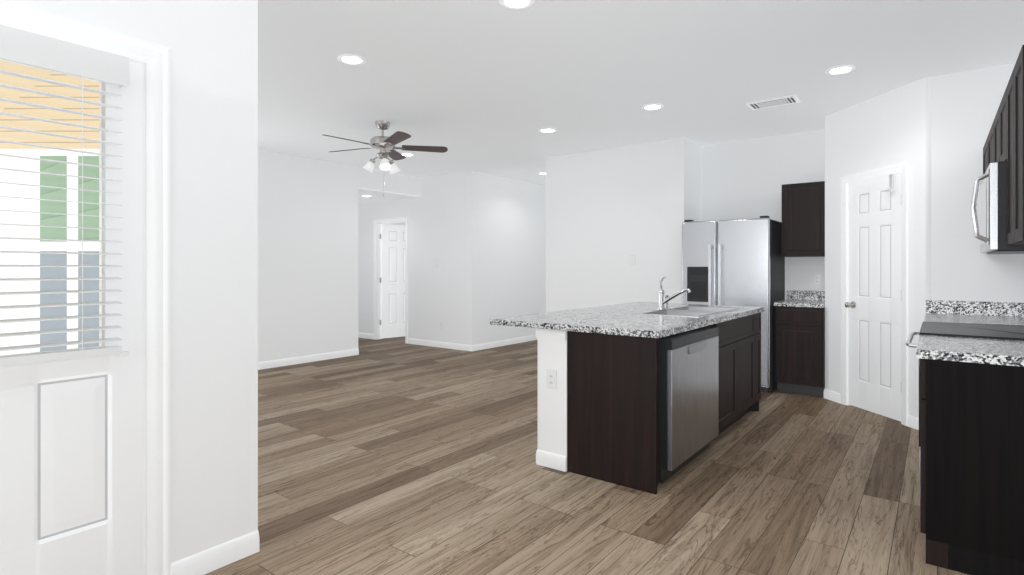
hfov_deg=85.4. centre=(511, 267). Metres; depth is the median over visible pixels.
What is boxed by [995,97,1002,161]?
upper cabinet
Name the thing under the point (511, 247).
wall
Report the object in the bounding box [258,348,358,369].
baseboard
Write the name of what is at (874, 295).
pantry door
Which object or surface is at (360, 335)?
baseboard
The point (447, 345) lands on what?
baseboard
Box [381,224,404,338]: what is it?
hall door
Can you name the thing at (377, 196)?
ceiling
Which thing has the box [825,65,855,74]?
recessed light
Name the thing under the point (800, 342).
base cabinet
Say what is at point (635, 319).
island countertop
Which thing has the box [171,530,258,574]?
baseboard
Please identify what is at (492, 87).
ceiling
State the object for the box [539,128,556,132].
recessed light
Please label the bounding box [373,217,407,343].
trim
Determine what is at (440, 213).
wall
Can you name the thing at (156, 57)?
trim
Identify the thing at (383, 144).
ceiling fan
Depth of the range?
2.96 m
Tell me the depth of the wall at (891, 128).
4.62 m
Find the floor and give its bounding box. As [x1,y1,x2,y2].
[205,336,967,574]
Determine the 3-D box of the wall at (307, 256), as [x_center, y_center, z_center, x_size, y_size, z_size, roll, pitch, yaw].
[-3.056,-0.100,7.122,0.120,2.740,5.020,0,0,37]
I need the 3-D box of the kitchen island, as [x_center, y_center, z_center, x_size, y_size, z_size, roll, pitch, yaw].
[1.187,0.829,4.237,0.868,0.882,2.300,0,0,37]
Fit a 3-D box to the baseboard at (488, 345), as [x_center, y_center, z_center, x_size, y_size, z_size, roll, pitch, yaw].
[0.520,1.224,9.865,0.014,0.093,3.714,0,0,37]
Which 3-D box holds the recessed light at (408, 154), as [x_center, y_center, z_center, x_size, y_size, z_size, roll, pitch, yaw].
[-1.359,-1.464,7.181,0.196,0.012,0.196,0,0,37]
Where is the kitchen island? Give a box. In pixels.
[536,309,764,494]
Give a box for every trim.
[0,0,170,574]
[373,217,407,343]
[840,162,907,425]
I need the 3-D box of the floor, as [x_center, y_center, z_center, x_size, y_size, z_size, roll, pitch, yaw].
[-0.855,1.300,5.950,10.200,0.060,12.000,0,0,37]
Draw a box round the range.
[906,321,1023,497]
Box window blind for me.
[0,24,129,365]
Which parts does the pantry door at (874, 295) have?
pantry door hardware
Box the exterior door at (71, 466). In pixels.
[0,62,142,574]
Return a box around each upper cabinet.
[782,181,824,256]
[983,129,990,173]
[991,118,994,162]
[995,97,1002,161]
[1003,76,1023,245]
[1011,45,1023,245]
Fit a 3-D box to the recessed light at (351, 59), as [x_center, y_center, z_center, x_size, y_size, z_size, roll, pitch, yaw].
[-1.127,-1.464,3.903,0.196,0.012,0.196,0,0,37]
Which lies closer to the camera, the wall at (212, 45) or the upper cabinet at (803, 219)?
the wall at (212, 45)
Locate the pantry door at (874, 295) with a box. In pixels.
[845,173,900,421]
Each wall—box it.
[5,0,257,574]
[258,149,421,361]
[358,171,476,344]
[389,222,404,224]
[477,172,545,343]
[546,137,700,311]
[701,129,824,299]
[825,77,930,417]
[931,63,1023,302]
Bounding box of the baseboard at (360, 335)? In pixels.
[358,332,372,338]
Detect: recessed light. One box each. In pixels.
[337,54,365,64]
[400,153,414,155]
[499,0,534,8]
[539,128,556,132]
[642,103,663,109]
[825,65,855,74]
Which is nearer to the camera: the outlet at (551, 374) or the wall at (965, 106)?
the outlet at (551, 374)
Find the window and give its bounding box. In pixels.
[0,59,101,356]
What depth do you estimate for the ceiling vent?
4.90 m
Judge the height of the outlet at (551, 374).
0.118 m
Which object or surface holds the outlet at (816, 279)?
attached to the wall at (745, 179)
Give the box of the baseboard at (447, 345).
[408,338,469,350]
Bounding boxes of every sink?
[650,309,713,316]
[678,305,721,312]
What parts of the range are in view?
handle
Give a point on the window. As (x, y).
(20, 204)
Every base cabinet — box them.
[774,290,824,396]
[916,300,1023,574]
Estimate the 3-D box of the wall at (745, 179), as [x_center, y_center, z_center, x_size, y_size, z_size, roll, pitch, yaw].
[2.870,-0.100,6.319,1.400,2.740,0.120,0,0,37]
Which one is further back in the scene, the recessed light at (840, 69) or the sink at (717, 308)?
the sink at (717, 308)
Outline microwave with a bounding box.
[971,161,1023,253]
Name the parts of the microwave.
handle, door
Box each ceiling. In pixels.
[258,0,1023,185]
[358,189,414,202]
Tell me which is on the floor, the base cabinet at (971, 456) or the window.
the base cabinet at (971, 456)
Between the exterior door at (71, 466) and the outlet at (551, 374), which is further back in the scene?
the outlet at (551, 374)
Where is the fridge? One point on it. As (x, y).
(735, 262)
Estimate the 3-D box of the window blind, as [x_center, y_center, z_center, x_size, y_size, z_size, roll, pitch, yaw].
[-1.659,-0.221,1.746,0.066,1.097,0.786,0,0,37]
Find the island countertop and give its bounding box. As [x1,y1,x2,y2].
[490,302,764,336]
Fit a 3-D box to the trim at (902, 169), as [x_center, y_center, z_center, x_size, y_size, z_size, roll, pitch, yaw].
[3.177,0.214,4.815,0.137,2.112,0.739,0,0,-8]
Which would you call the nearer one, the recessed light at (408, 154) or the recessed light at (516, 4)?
the recessed light at (516, 4)
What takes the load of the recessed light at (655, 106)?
in the ceiling at (492, 87)
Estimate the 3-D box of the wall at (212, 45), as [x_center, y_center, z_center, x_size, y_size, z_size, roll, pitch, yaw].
[-2.065,-0.100,1.383,0.120,2.740,2.880,0,0,37]
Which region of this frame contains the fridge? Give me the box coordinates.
[682,216,784,392]
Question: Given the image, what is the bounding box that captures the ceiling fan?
[322,121,447,196]
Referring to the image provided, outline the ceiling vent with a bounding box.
[746,95,800,109]
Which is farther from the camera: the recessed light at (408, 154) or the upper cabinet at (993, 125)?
the recessed light at (408, 154)
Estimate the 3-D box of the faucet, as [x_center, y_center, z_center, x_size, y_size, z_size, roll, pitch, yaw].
[1.315,0.209,4.493,0.275,0.274,0.260,0,0,37]
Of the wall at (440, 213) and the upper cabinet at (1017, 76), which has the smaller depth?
the upper cabinet at (1017, 76)
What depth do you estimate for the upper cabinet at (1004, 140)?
2.64 m
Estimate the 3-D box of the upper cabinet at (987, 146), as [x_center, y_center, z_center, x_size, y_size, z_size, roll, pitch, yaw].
[3.153,-0.492,3.394,0.338,0.774,0.495,0,0,37]
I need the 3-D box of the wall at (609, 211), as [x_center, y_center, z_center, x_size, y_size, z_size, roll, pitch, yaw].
[1.401,-0.100,7.099,1.880,2.740,0.670,0,0,37]
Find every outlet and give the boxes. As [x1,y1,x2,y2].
[546,369,556,389]
[813,274,820,284]
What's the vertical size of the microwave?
0.441 m
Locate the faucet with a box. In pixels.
[658,277,693,308]
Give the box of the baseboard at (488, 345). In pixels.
[470,335,537,350]
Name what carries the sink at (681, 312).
in the island countertop

